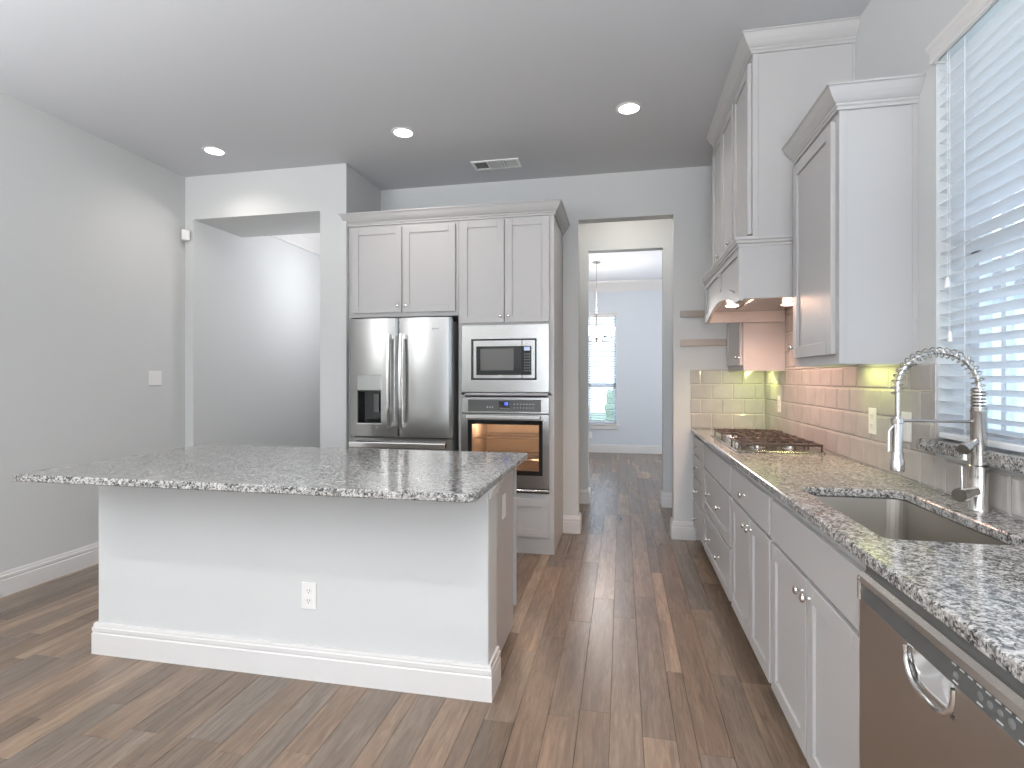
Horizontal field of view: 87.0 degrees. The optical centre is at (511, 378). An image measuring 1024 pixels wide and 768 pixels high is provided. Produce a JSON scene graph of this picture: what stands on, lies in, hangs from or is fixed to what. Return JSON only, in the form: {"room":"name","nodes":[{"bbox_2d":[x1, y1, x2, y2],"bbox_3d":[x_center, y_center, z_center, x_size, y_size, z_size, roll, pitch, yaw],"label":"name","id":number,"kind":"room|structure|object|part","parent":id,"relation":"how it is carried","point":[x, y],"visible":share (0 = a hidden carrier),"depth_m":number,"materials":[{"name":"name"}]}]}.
{"room":"kitchen","nodes":[
{"label":"kitchen","id":0,"kind":"room"},
{"bbox_2d":[0,92,184,572],"bbox_3d":[-3.734,-0.210,0.455,0.120,3.060,8.600,0,0,12],"label":"wall","id":1,"kind":"structure","parent":0,"point":[92,249],"depth_m":3.72,"materials":[{"name":"grey paint"}]},
{"bbox_2d":[0,542,98,597],"bbox_3d":[-3.647,1.246,0.539,0.018,0.147,8.400,0,0,12],"label":"baseboard","id":2,"kind":"structure","parent":1,"relation":"attached to","point":[26,576],"depth_m":3.52,"materials":[{"name":"white paint"}]},
{"bbox_2d":[148,371,161,385],"bbox_3d":[-2.875,-0.007,4.351,0.008,0.118,0.124,0,0,12],"label":"light switch","id":3,"kind":"object","parent":1,"relation":"attached to","point":[154,377],"visible":1,"depth_m":4.34,"materials":[{"name":"white plastic"}]},
{"bbox_2d":[241,236,319,446],"bbox_3d":[-1.627,-0.250,6.812,1.552,3.140,3.500,0,0,12],"label":"wall","id":4,"kind":"structure","parent":0,"point":[280,280],"depth_m":5.83,"materials":[{"name":"grey paint"}]},
{"bbox_2d":[272,233,319,255],"bbox_3d":[-2.201,-1.653,6.888,0.156,0.306,3.380,0,0,12],"label":"ceiling","id":5,"kind":"structure","parent":4,"relation":"attached to","point":[310,242],"depth_m":6.21,"materials":[{"name":"white paint"}]},
{"bbox_2d":[185,163,380,447],"bbox_3d":[-2.071,-0.210,4.831,1.632,3.060,0.640,0,0,12],"label":"wall","id":6,"kind":"structure","parent":0,"point":[220,209],"depth_m":4.64,"materials":[{"name":"grey paint"}]},
{"bbox_2d":[181,229,189,240],"bbox_3d":[-2.782,-1.225,4.602,0.060,0.090,0.046,0,0,-33],"label":"sensor","id":7,"kind":"object","parent":6,"relation":"attached to","point":[185,234],"visible":1,"depth_m":4.58,"materials":[{"name":"white plastic"}]},
{"bbox_2d":[0,452,809,767],"bbox_3d":[-0.165,1.350,2.586,6.845,0.060,17.198,0,0,12],"label":"floor","id":8,"kind":"structure","parent":0,"point":[625,646],"depth_m":2.27,"materials":[{"name":"brown wood"}]},
{"bbox_2d":[91,467,516,702],"bbox_3d":[-0.971,0.877,2.758,1.992,0.886,0.740,0,0,12],"label":"kitchen island","id":9,"kind":"object","parent":8,"relation":"on","point":[413,596],"visible":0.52,"depth_m":2.39,"materials":[{"name":"grey paint"}]},
{"bbox_2d":[13,444,527,502],"bbox_3d":[-1.013,0.417,2.608,2.023,0.030,1.083,0,0,12],"label":"island countertop","id":10,"kind":"structure","parent":9,"relation":"on","point":[398,474],"depth_m":2.35,"materials":[{"name":"stone"}]},
{"bbox_3d":[-1.034,1.246,2.482,1.978,0.147,0.173,0,0,12],"label":"baseboard","id":11,"kind":"part","parent":9,"relation":"part of","materials":[{"name":"white paint"}]},
{"bbox_2d":[301,582,315,609],"bbox_3d":[-0.895,0.955,2.379,0.072,0.118,0.008,0,0,12],"label":"wall outlet","id":12,"kind":"object","parent":9,"relation":"attached to","point":[308,589],"visible":1,"depth_m":2.38,"materials":[{"name":"white plastic"}]},
{"bbox_2d":[305,588,311,593],"bbox_3d":[-0.896,0.933,2.377,0.030,0.028,0.003,0,0,12],"label":"receptacle","id":13,"kind":"object","parent":12,"relation":"attached to","point":[307,590],"depth_m":2.38,"materials":[{"name":"grey plastic"}]},
{"bbox_2d":[305,598,311,603],"bbox_3d":[-0.896,0.977,2.377,0.030,0.028,0.003,0,0,12],"label":"receptacle","id":14,"kind":"object","parent":12,"relation":"attached to","point":[307,600],"depth_m":2.38,"materials":[{"name":"grey plastic"}]},
{"bbox_3d":[-0.064,0.465,2.300,0.032,0.061,0.143,0,0,12],"label":"cap molding","id":15,"kind":"part","parent":9,"relation":"part of","materials":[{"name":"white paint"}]},
{"bbox_2d":[502,492,505,518],"bbox_3d":[-0.038,0.621,2.646,0.008,0.118,0.070,0,0,12],"label":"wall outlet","id":16,"kind":"object","parent":9,"relation":"attached to","point":[504,494],"visible":1,"depth_m":2.63,"materials":[{"name":"white plastic"}]},
{"bbox_3d":[-0.052,0.874,2.635,0.013,0.880,0.517,0,0,12],"label":"panel","id":17,"kind":"part","parent":9,"relation":"part of","materials":[{"name":"grey paint"}]},
{"bbox_3d":[-0.202,0.540,2.939,0.460,0.160,0.019,0,0,12],"label":"drawer","id":18,"kind":"part","parent":9,"relation":"part of","materials":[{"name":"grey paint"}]},
{"bbox_3d":[-0.202,0.925,2.939,0.460,0.570,0.019,0,0,12],"label":"door","id":19,"kind":"part","parent":9,"relation":"part of","materials":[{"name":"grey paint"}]},
{"bbox_2d":[349,317,458,450],"bbox_3d":[-0.815,0.425,4.458,0.840,1.790,0.748,0,0,12],"label":"refrigerator","id":20,"kind":"object","parent":8,"relation":"on","point":[404,372],"visible":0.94,"depth_m":4.15,"materials":[{"name":"grey metal"}]},
{"bbox_3d":[-1.111,0.028,4.222,0.198,0.120,0.029,0,0,12],"label":"dispenser panel","id":21,"kind":"part","parent":20,"relation":"part of","materials":[{"name":"grey"}]},
{"bbox_3d":[-1.082,-0.013,4.234,0.405,0.915,0.065,0,0,12],"label":"door","id":22,"kind":"part","parent":20,"relation":"part of","materials":[{"name":"silver metal"}]},
{"bbox_3d":[-0.942,0.015,4.145,0.028,0.720,0.083,0,0,12],"label":"handle","id":23,"kind":"part","parent":20,"relation":"part of","materials":[{"name":"silver metal"}]},
{"bbox_3d":[-0.879,0.507,4.140,0.780,0.045,0.066,0,0,12],"label":"handle","id":24,"kind":"part","parent":20,"relation":"part of","materials":[{"name":"silver metal"}]},
{"bbox_3d":[-0.869,0.839,4.190,0.840,0.762,0.065,0,0,12],"label":"freezer drawer","id":25,"kind":"part","parent":20,"relation":"part of","materials":[{"name":"silver metal"}]},
{"bbox_3d":[-0.844,0.015,4.125,0.028,0.720,0.083,0,0,12],"label":"handle","id":26,"kind":"part","parent":20,"relation":"part of","materials":[{"name":"silver metal"}]},
{"bbox_3d":[-0.668,-0.013,4.149,0.429,0.915,0.065,0,0,12],"label":"door","id":27,"kind":"part","parent":20,"relation":"part of","materials":[{"name":"silver metal"}]},
{"bbox_2d":[349,221,458,447],"bbox_3d":[-0.815,0.045,4.564,0.925,2.550,0.652,0,0,12],"label":"tall cabinet","id":28,"kind":"object","parent":8,"relation":"on","point":[400,270],"visible":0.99,"depth_m":4.28,"materials":[{"name":"grey paint"}]},
{"bbox_3d":[-1.082,-0.869,4.326,0.424,0.682,0.019,0,0,12],"label":"door","id":29,"kind":"part","parent":28,"relation":"part of","materials":[{"name":"grey paint"}]},
{"bbox_3d":[-0.651,-0.869,4.238,0.432,0.682,0.019,0,0,12],"label":"door","id":30,"kind":"part","parent":28,"relation":"part of","materials":[{"name":"grey paint"}]},
{"bbox_2d":[338,199,569,235],"bbox_3d":[-0.450,-1.280,4.483,1.797,0.095,0.666,0,0,12],"label":"crown molding","id":31,"kind":"structure","parent":28,"relation":"on","point":[555,207],"depth_m":4.18,"materials":[{"name":"grey paint"}]},
{"bbox_2d":[459,215,562,554],"bbox_3d":[0.006,0.045,4.397,0.746,2.550,0.652,0,0,12],"label":"tall cabinet","id":32,"kind":"object","parent":8,"relation":"on","point":[511,269],"visible":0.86,"depth_m":4.11,"materials":[{"name":"grey paint"}]},
{"bbox_3d":[-0.228,-0.826,4.152,0.345,0.789,0.019,0,0,12],"label":"door","id":33,"kind":"part","parent":32,"relation":"part of","materials":[{"name":"grey paint"}]},
{"bbox_2d":[461,397,548,493],"bbox_3d":[-0.012,0.499,4.318,0.679,0.721,0.548,0,0,12],"label":"wall oven","id":34,"kind":"object","parent":32,"relation":"in","point":[488,424],"visible":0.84,"depth_m":4.12,"materials":[{"name":"silver metal"}]},
{"bbox_3d":[-0.068,0.289,4.069,0.569,0.030,0.038,0,0,12],"label":"handle","id":35,"kind":"part","parent":34,"relation":"part of","materials":[{"name":"silver metal"}]},
{"bbox_3d":[-0.061,0.203,4.099,0.567,0.091,0.004,0,0,12],"label":"panel glass","id":36,"kind":"part","parent":34,"relation":"part of","materials":[{"name":"grey glass"}]},
{"bbox_3d":[-0.054,0.200,4.112,0.679,0.121,0.026,0,0,12],"label":"control panel","id":37,"kind":"part","parent":34,"relation":"part of","materials":[{"name":"silver metal"}]},
{"bbox_3d":[-0.054,0.841,4.109,0.679,0.014,0.030,0,0,12],"label":"trim","id":38,"kind":"part","parent":34,"relation":"part of","materials":[{"name":"silver metal"}]},
{"bbox_2d":[462,324,548,391],"bbox_3d":[-0.017,-0.157,4.287,0.673,0.509,0.380,0,0,12],"label":"microwave","id":39,"kind":"object","parent":32,"relation":"in","point":[511,360],"visible":1,"depth_m":4.10,"materials":[{"name":"silver metal"}]},
{"bbox_3d":[-0.111,-0.150,4.130,0.382,0.292,0.024,0,0,12],"label":"door","id":40,"kind":"part","parent":39,"relation":"part of","materials":[{"name":"silver metal"}]},
{"bbox_3d":[-0.101,-0.140,4.115,0.355,0.220,0.005,0,0,12],"label":"door glass","id":41,"kind":"part","parent":39,"relation":"part of","materials":[{"name":"black glass"}]},
{"bbox_3d":[0.127,-0.150,4.082,0.100,0.292,0.024,0,0,12],"label":"control panel","id":42,"kind":"part","parent":39,"relation":"part of","materials":[{"name":"black plastic"}]},
{"bbox_3d":[0.114,-0.826,4.082,0.338,0.789,0.019,0,0,12],"label":"door","id":43,"kind":"part","parent":32,"relation":"part of","materials":[{"name":"grey paint"}]},
{"bbox_3d":[-0.050,1.047,4.115,0.669,0.290,0.019,0,0,12],"label":"drawer","id":44,"kind":"part","parent":32,"relation":"part of","materials":[{"name":"grey paint"}]},
{"bbox_2d":[693,435,705,545],"bbox_3d":[1.674,0.877,4.091,0.570,0.886,0.585,0,0,12],"label":"base cabinet","id":45,"kind":"object","parent":8,"relation":"on","point":[698,444],"visible":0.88,"depth_m":4.10,"materials":[{"name":"grey paint"}]},
{"bbox_3d":[1.438,1.087,4.162,0.019,0.215,0.480,0,0,12],"label":"drawer","id":46,"kind":"part","parent":45,"relation":"part of","materials":[{"name":"grey paint"}]},
{"bbox_3d":[1.438,0.877,4.162,0.019,0.175,0.480,0,0,12],"label":"drawer","id":47,"kind":"part","parent":45,"relation":"part of","materials":[{"name":"grey paint"}]},
{"bbox_3d":[1.438,0.693,4.162,0.019,0.165,0.480,0,0,12],"label":"drawer","id":48,"kind":"part","parent":45,"relation":"part of","materials":[{"name":"grey paint"}]},
{"bbox_3d":[1.438,0.528,4.162,0.019,0.133,0.480,0,0,12],"label":"drawer","id":49,"kind":"part","parent":45,"relation":"part of","materials":[{"name":"grey paint"}]},
{"bbox_2d":[691,428,1023,683],"bbox_3d":[1.278,0.417,2.081,0.567,0.030,4.689,0,0,12],"label":"countertop","id":50,"kind":"structure","parent":45,"relation":"on","point":[975,590],"depth_m":1.30,"materials":[{"name":"stone"}]},
{"bbox_2d":[710,428,825,453],"bbox_3d":[1.543,0.375,3.365,0.450,0.054,0.910,0,0,12],"label":"gas cooktop","id":51,"kind":"object","parent":50,"relation":"in","point":[757,440],"visible":1,"depth_m":3.11,"materials":[{"name":"silver metal"}]},
{"bbox_3d":[1.407,0.384,3.102,0.096,0.016,0.096,0,0,12],"label":"burner","id":52,"kind":"part","parent":51,"relation":"part of","materials":[{"name":"silver metal"}]},
{"bbox_3d":[1.570,0.384,3.048,0.096,0.016,0.096,0,0,12],"label":"burner","id":53,"kind":"part","parent":51,"relation":"part of","materials":[{"name":"silver metal"}]},
{"bbox_2d":[813,495,1010,545],"bbox_3d":[1.171,0.543,1.652,0.371,0.218,0.701,0,0,12],"label":"sink","id":54,"kind":"object","parent":50,"relation":"in","point":[898,519],"visible":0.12,"depth_m":1.92,"materials":[{"name":"grey metal"}]},
{"bbox_2d":[887,347,990,511],"bbox_3d":[1.314,0.151,1.655,0.283,0.501,0.100,0,0,12],"label":"faucet","id":55,"kind":"object","parent":50,"relation":"on","point":[977,493],"visible":1,"depth_m":1.64,"materials":[{"name":"silver metal"}]},
{"bbox_3d":[1.302,0.131,1.679,0.222,0.016,0.036,0,0,12],"label":"docking arm","id":56,"kind":"part","parent":55,"relation":"part of","materials":[{"name":"silver metal"}]},
{"bbox_3d":[1.351,0.297,1.622,0.010,0.070,0.008,0,0,12],"label":"lever","id":57,"kind":"part","parent":55,"relation":"part of","materials":[{"name":"silver metal"}]},
{"bbox_3d":[1.389,0.210,1.635,0.093,0.066,0.033,0,0,-25],"label":"spout","id":58,"kind":"part","parent":55,"relation":"part of","materials":[{"name":"silver metal"}]},
{"bbox_2d":[704,443,733,600],"bbox_3d":[1.519,0.877,3.326,0.570,0.886,0.973,0,0,12],"label":"base cabinet","id":59,"kind":"object","parent":8,"relation":"on","point":[717,473],"visible":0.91,"depth_m":3.27,"materials":[{"name":"grey paint"}]},
{"bbox_3d":[1.277,1.062,3.370,0.019,0.280,0.925,0,0,12],"label":"drawer","id":60,"kind":"part","parent":59,"relation":"part of","materials":[{"name":"grey paint"}]},
{"bbox_3d":[1.277,0.771,3.370,0.019,0.273,0.925,0,0,12],"label":"drawer","id":61,"kind":"part","parent":59,"relation":"part of","materials":[{"name":"grey paint"}]},
{"bbox_2d":[731,465,775,682],"bbox_3d":[1.342,0.877,2.457,0.570,0.886,0.798,0,0,12],"label":"base cabinet","id":62,"kind":"object","parent":8,"relation":"on","point":[751,539],"visible":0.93,"depth_m":2.42,"materials":[{"name":"grey paint"}]},
{"bbox_3d":[1.133,0.918,2.666,0.019,0.567,0.413,0,0,12],"label":"door","id":63,"kind":"part","parent":62,"relation":"part of","materials":[{"name":"grey paint"}]},
{"bbox_3d":[1.100,0.544,2.501,0.019,0.152,0.750,0,0,12],"label":"drawer","id":64,"kind":"part","parent":62,"relation":"part of","materials":[{"name":"grey paint"}]},
{"bbox_3d":[1.058,0.918,2.295,0.019,0.567,0.329,0,0,12],"label":"door","id":65,"kind":"part","parent":62,"relation":"part of","materials":[{"name":"grey paint"}]},
{"bbox_2d":[771,497,865,767],"bbox_3d":[1.178,0.877,1.653,0.570,0.886,0.838,0,0,12],"label":"base cabinet","id":66,"kind":"object","parent":8,"relation":"on","point":[815,602],"visible":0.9,"depth_m":1.64,"materials":[{"name":"grey paint"}]},
{"bbox_3d":[0.978,0.918,1.903,0.019,0.567,0.404,0,0,12],"label":"door","id":67,"kind":"part","parent":66,"relation":"part of","materials":[{"name":"grey paint"}]},
{"bbox_3d":[0.920,0.680,1.739,0.030,0.029,0.029,0,0,12],"label":"knob","id":68,"kind":"part","parent":66,"relation":"part of","materials":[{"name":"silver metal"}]},
{"bbox_3d":[0.907,0.680,1.675,0.030,0.029,0.029,0,0,12],"label":"knob","id":69,"kind":"part","parent":66,"relation":"part of","materials":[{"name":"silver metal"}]},
{"bbox_3d":[0.897,0.918,1.504,0.019,0.567,0.395,0,0,12],"label":"door","id":70,"kind":"part","parent":66,"relation":"part of","materials":[{"name":"grey paint"}]},
{"bbox_2d":[857,565,1023,767],"bbox_3d":[1.028,0.878,0.923,0.557,0.884,0.620,0,0,12],"label":"dishwasher","id":71,"kind":"object","parent":8,"relation":"on","point":[929,698],"visible":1,"depth_m":1.01,"materials":[{"name":"silver metal"}]},
{"bbox_2d":[0,0,870,280],"bbox_3d":[-0.049,-1.840,2.765,6.600,0.200,14.600,0,0,12],"label":"ceiling","id":72,"kind":"structure","parent":0,"point":[269,84],"depth_m":3.14,"materials":[{"name":"grey paint"}]},
{"bbox_2d":[202,146,226,155],"bbox_3d":[-2.268,-1.737,4.116,0.168,0.006,0.168,0,0,12],"label":"recessed light","id":73,"kind":"object","parent":72,"relation":"in","point":[212,150],"visible":1,"depth_m":4.10,"materials":[{"name":"white paint"}]},
{"bbox_2d":[391,127,414,137],"bbox_3d":[-0.767,-1.737,3.810,0.168,0.006,0.168,0,0,12],"label":"recessed light","id":74,"kind":"object","parent":72,"relation":"in","point":[402,132],"visible":1,"depth_m":3.80,"materials":[{"name":"white paint"}]},
{"bbox_2d":[470,158,521,170],"bbox_3d":[-0.125,-1.735,4.365,0.388,0.010,0.175,0,0,12],"label":"ceiling vent","id":75,"kind":"object","parent":72,"relation":"in","point":[509,162],"visible":1,"depth_m":4.36,"materials":[{"name":"white plastic"}]},
{"bbox_2d":[589,261,614,342],"bbox_3d":[1.261,-1.140,8.051,0.538,1.200,0.517,0,0,12],"label":"chandelier","id":76,"kind":"object","parent":72,"relation":"hanging from","point":[606,330],"visible":0.81,"depth_m":8.02,"materials":[{"name":"silver metal"}]},
{"bbox_3d":[1.256,-0.760,8.031,0.060,0.440,0.060,0,0,12],"label":"stem","id":77,"kind":"part","parent":76,"relation":"part of","materials":[{"name":"silver metal"}]},
{"bbox_3d":[1.256,-1.335,8.031,0.020,0.750,0.020,0,0,-11],"label":"rod","id":78,"kind":"part","parent":76,"relation":"part of","materials":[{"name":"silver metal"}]},
{"bbox_3d":[1.304,-0.701,8.251,0.110,0.139,0.108,0,0,12],"label":"lamp shade","id":79,"kind":"part","parent":76,"relation":"part of","materials":[{"name":"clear glass"}]},
{"bbox_3d":[1.347,-0.701,7.825,0.110,0.139,0.108,0,0,12],"label":"lamp shade","id":80,"kind":"part","parent":76,"relation":"part of","materials":[{"name":"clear glass"}]},
{"bbox_3d":[1.480,-0.701,8.053,0.110,0.139,0.108,0,0,12],"label":"lamp shade","id":81,"kind":"part","parent":76,"relation":"part of","materials":[{"name":"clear glass"}]},
{"bbox_2d":[616,102,641,114],"bbox_3d":[0.752,-1.737,3.470,0.168,0.006,0.168,0,0,12],"label":"recessed light","id":82,"kind":"object","parent":72,"relation":"in","point":[627,108],"visible":1,"depth_m":3.46,"materials":[{"name":"white paint"}]},
{"bbox_2d":[381,166,727,539],"bbox_3d":[0.489,-0.210,4.697,3.439,3.060,0.120,0,0,12],"label":"wall","id":83,"kind":"structure","parent":0,"point":[683,196],"depth_m":4.55,"materials":[{"name":"grey paint"}]},
{"bbox_2d":[563,512,581,533],"bbox_3d":[-0.261,1.246,4.850,1.753,0.147,0.156,0,0,12],"label":"baseboard","id":84,"kind":"structure","parent":83,"relation":"attached to","point":[571,524],"depth_m":4.62,"materials":[{"name":"white paint"}]},
{"bbox_2d":[670,517,695,540],"bbox_3d":[1.869,1.246,4.416,1.101,0.147,0.156,0,0,12],"label":"baseboard","id":85,"kind":"structure","parent":83,"relation":"attached to","point":[679,530],"depth_m":4.43,"materials":[{"name":"white paint"}]},
{"bbox_2d":[680,310,704,316],"bbox_3d":[1.566,-0.534,4.406,0.373,0.054,0.020,0,0,12],"label":"cleat","id":86,"kind":"object","parent":83,"relation":"attached to","point":[691,313],"visible":0.56,"depth_m":4.41,"materials":[{"name":"beige wood"}]},
{"bbox_2d":[680,339,726,345],"bbox_3d":[1.566,-0.297,4.406,0.373,0.055,0.020,0,0,12],"label":"cleat","id":87,"kind":"object","parent":83,"relation":"attached to","point":[683,342],"visible":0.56,"depth_m":4.40,"materials":[{"name":"beige wood"}]},
{"bbox_2d":[690,370,764,428],"bbox_3d":[1.743,0.163,4.377,0.572,0.478,0.006,0,0,12],"label":"tile backsplash","id":88,"kind":"structure","parent":83,"relation":"attached to","point":[726,399],"depth_m":4.37,"materials":[{"name":"grey tile"}]},
{"bbox_2d":[589,290,661,445],"bbox_3d":[2.185,-0.210,9.668,4.778,3.060,0.140,0,0,12],"label":"wall","id":89,"kind":"structure","parent":0,"point":[639,313],"depth_m":9.60,"materials":[{"name":"grey paint"}]},
{"bbox_2d":[589,317,615,422],"bbox_3d":[1.422,-0.190,9.860,0.950,1.980,0.030,0,0,12],"label":"window","id":90,"kind":"structure","parent":89,"relation":"in","point":[614,317],"depth_m":9.81,"materials":[{"name":"white plastic"}]},
{"bbox_2d":[589,313,616,422],"bbox_3d":[1.405,-0.199,9.779,0.990,1.966,0.100,0,0,12],"label":"window blind","id":91,"kind":"object","parent":90,"relation":"attached to","point":[591,315],"visible":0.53,"depth_m":9.75,"materials":[{"name":"white plastic"}]},
{"bbox_3d":[1.410,0.774,9.801,0.930,0.020,0.052,0,0,12],"label":"rail","id":92,"kind":"part","parent":91,"relation":"part of","materials":[{"name":"white"}]},
{"bbox_2d":[589,423,618,428],"bbox_3d":[1.406,0.851,9.784,1.050,0.099,0.125,0,0,12],"label":"window sill","id":93,"kind":"structure","parent":89,"relation":"attached to","point":[591,425],"depth_m":9.69,"materials":[{"name":"white paint"}]},
{"bbox_2d":[589,279,661,291],"bbox_3d":[2.147,-1.653,9.538,4.600,0.175,0.130,0,0,12],"label":"trim","id":94,"kind":"structure","parent":89,"relation":"attached to","point":[645,284],"depth_m":9.56,"materials":[{"name":"white paint"}]},
{"bbox_2d":[589,444,661,453],"bbox_3d":[2.158,1.246,9.593,4.600,0.147,0.018,0,0,12],"label":"baseboard","id":95,"kind":"structure","parent":89,"relation":"attached to","point":[603,448],"depth_m":9.61,"materials":[{"name":"white paint"}]},
{"bbox_2d":[580,219,671,492],"bbox_3d":[1.370,-0.210,5.671,4.778,3.060,0.120,0,0,12],"label":"wall","id":96,"kind":"structure","parent":0,"point":[642,235],"depth_m":5.65,"materials":[{"name":"grey paint"}]},
{"bbox_2d":[580,487,590,503],"bbox_3d":[-0.029,1.246,5.956,1.766,0.147,0.156,0,0,12],"label":"baseboard","id":97,"kind":"structure","parent":96,"relation":"attached to","point":[585,495],"depth_m":5.72,"materials":[{"name":"white paint"}]},
{"bbox_2d":[660,490,671,507],"bbox_3d":[2.534,1.246,5.434,2.004,0.147,0.156,0,0,12],"label":"baseboard","id":98,"kind":"structure","parent":96,"relation":"attached to","point":[665,498],"depth_m":5.55,"materials":[{"name":"white paint"}]},
{"bbox_2d":[765,0,1023,519],"bbox_3d":[1.181,-0.210,-0.220,0.160,3.060,9.240,0,0,12],"label":"wall","id":99,"kind":"structure","parent":0,"point":[893,36],"depth_m":2.02,"materials":[{"name":"grey paint"}]},
{"bbox_2d":[702,234,792,322],"bbox_3d":[1.518,-0.560,3.256,0.548,0.321,1.173,0,0,12],"label":"range hood","id":100,"kind":"object","parent":99,"relation":"attached to","point":[751,280],"visible":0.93,"depth_m":2.76,"materials":[{"name":"grey paint"}]},
{"bbox_3d":[1.518,-0.697,3.256,0.548,0.048,1.173,0,0,12],"label":"mantel molding","id":101,"kind":"part","parent":100,"relation":"part of","materials":[{"name":"grey paint"}]},
{"bbox_2d":[727,322,784,371],"bbox_3d":[1.803,-0.605,4.083,0.337,1.091,0.550,0,0,12],"label":"upper cabinet","id":102,"kind":"object","parent":99,"relation":"attached to","point":[751,346],"visible":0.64,"depth_m":3.82,"materials":[{"name":"grey paint"}]},
{"bbox_3d":[1.690,-0.570,4.108,0.019,0.940,0.495,0,0,12],"label":"door","id":103,"kind":"part","parent":102,"relation":"part of","materials":[{"name":"grey paint"}]},
{"bbox_2d":[705,16,860,264],"bbox_3d":[1.529,-1.232,3.230,0.533,1.014,1.210,0,0,12],"label":"upper cabinet","id":104,"kind":"object","parent":99,"relation":"attached to","point":[775,75],"visible":0.67,"depth_m":2.72,"materials":[{"name":"grey paint"}]},
{"bbox_3d":[1.402,-1.179,3.678,0.019,0.873,0.343,0,0,12],"label":"door","id":105,"kind":"part","parent":104,"relation":"part of","materials":[{"name":"grey paint"}]},
{"bbox_3d":[1.330,-1.179,3.326,0.019,0.873,0.350,0,0,12],"label":"door","id":106,"kind":"part","parent":104,"relation":"part of","materials":[{"name":"grey paint"}]},
{"bbox_3d":[1.252,-1.179,2.942,0.019,0.873,0.365,0,0,12],"label":"door","id":107,"kind":"part","parent":104,"relation":"part of","materials":[{"name":"grey paint"}]},
{"bbox_3d":[1.529,-1.692,3.230,0.533,0.094,1.210,0,0,12],"label":"crown","id":108,"kind":"part","parent":104,"relation":"part of","materials":[{"name":"grey paint"}]},
{"bbox_2d":[782,73,925,366],"bbox_3d":[1.452,-0.605,2.364,0.337,1.091,0.612,0,0,12],"label":"upper cabinet","id":109,"kind":"object","parent":99,"relation":"attached to","point":[854,152],"visible":0.99,"depth_m":2.13,"materials":[{"name":"grey paint"}]},
{"bbox_3d":[1.346,-0.570,2.420,0.019,0.940,0.490,0,0,12],"label":"door","id":110,"kind":"part","parent":109,"relation":"part of","materials":[{"name":"grey paint"}]},
{"bbox_3d":[1.452,-1.107,2.364,0.337,0.085,0.612,0,0,12],"label":"crown","id":111,"kind":"part","parent":109,"relation":"part of","materials":[{"name":"grey paint"}]},
{"bbox_2d":[764,307,1023,519],"bbox_3d":[1.552,-0.039,2.025,0.009,0.882,4.688,0,0,12],"label":"tile backsplash","id":112,"kind":"structure","parent":99,"relation":"attached to","point":[828,407],"depth_m":2.52,"materials":[{"name":"grey tile"}]},
{"bbox_2d":[778,396,780,411],"bbox_3d":[1.926,0.180,3.894,0.008,0.118,0.072,0,0,12],"label":"wall outlet","id":113,"kind":"object","parent":112,"relation":"attached to","point":[779,397],"visible":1,"depth_m":3.88,"materials":[{"name":"white plastic"}]},
{"bbox_2d":[868,408,876,434],"bbox_3d":[1.631,0.190,2.446,0.008,0.118,0.072,0,0,12],"label":"wall outlet","id":114,"kind":"object","parent":112,"relation":"attached to","point":[872,412],"visible":1,"depth_m":2.44,"materials":[{"name":"white plastic"}]},
{"bbox_2d":[901,411,911,441],"bbox_3d":[1.572,0.190,2.154,0.008,0.118,0.072,0,0,12],"label":"light switch","id":115,"kind":"object","parent":112,"relation":"attached to","point":[907,426],"visible":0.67,"depth_m":2.14,"materials":[{"name":"white plastic"}]},
{"bbox_3d":[1.539,0.079,1.962,0.009,0.275,0.012,0,0,12],"label":"edge trim","id":116,"kind":"part","parent":112,"relation":"part of","materials":[{"name":"beige tile"}]},
{"bbox_2d":[916,437,1023,473],"bbox_3d":[1.446,0.238,1.236,0.196,0.040,1.600,0,0,12],"label":"window sill","id":117,"kind":"structure","parent":99,"relation":"attached to","point":[1010,460],"depth_m":1.63,"materials":[{"name":"stone"}]},
{"bbox_2d":[925,0,1023,452],"bbox_3d":[1.413,-0.497,1.261,0.094,1.419,1.435,0,0,12],"label":"window blind","id":118,"kind":"object","parent":99,"relation":"attached to","point":[981,49],"visible":0.93,"depth_m":1.75,"materials":[{"name":"white plastic"}]},
{"bbox_3d":[1.530,-0.750,1.898,0.002,0.810,0.002,0,0,12],"label":"pull cord","id":119,"kind":"part","parent":118,"relation":"part of","materials":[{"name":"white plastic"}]},
{"bbox_3d":[1.526,-0.655,1.883,0.002,1.000,0.002,0,0,12],"label":"pull cord","id":120,"kind":"part","parent":118,"relation":"part of","materials":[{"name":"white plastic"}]},
{"bbox_3d":[1.432,-1.173,1.257,0.056,0.045,1.427,0,0,12],"label":"head rail","id":121,"kind":"part","parent":118,"relation":"part of","materials":[{"name":"white"}]},
{"bbox_3d":[1.432,0.202,1.257,0.052,0.020,1.427,0,0,12],"label":"rail","id":122,"kind":"part","parent":118,"relation":"part of","materials":[{"name":"white plastic"}]},
{"bbox_2d":[971,193,1023,442],"bbox_3d":[1.530,-0.496,1.237,0.040,1.428,1.435,0,0,12],"label":"window","id":123,"kind":"structure","parent":99,"relation":"in","point":[1005,415],"depth_m":1.80,"materials":[{"name":"white glass"}]},
{"label":"outside","id":124,"kind":"structure","parent":0,"visible":0},
{"bbox_2d":[591,412,605,419],"bbox_3d":[6.696,1.920,7.821,34.000,0.200,42.000,0,0,12],"label":"lawn","id":125,"kind":"structure","parent":124,"point":[595,417],"depth_m":26.21,"materials":[{"name":"green plant"}]},
{"bbox_2d":[604,387,613,419],"bbox_3d":[2.864,0.835,12.883,1.312,1.970,1.349,0,0,12],"label":"shrub","id":126,"kind":"object","parent":125,"relation":"on","point":[613,387],"visible":0.06,"depth_m":12.78,"materials":[{"name":"green plant"}]},
{"bbox_2d":[992,250,1023,431],"bbox_3d":[13.081,-0.830,11.113,3.400,5.300,13.600,0,0,12],"label":"house","id":127,"kind":"structure","parent":125,"relation":"on","point":[996,414],"depth_m":13.35,"materials":[{"name":"white"}]}
]}

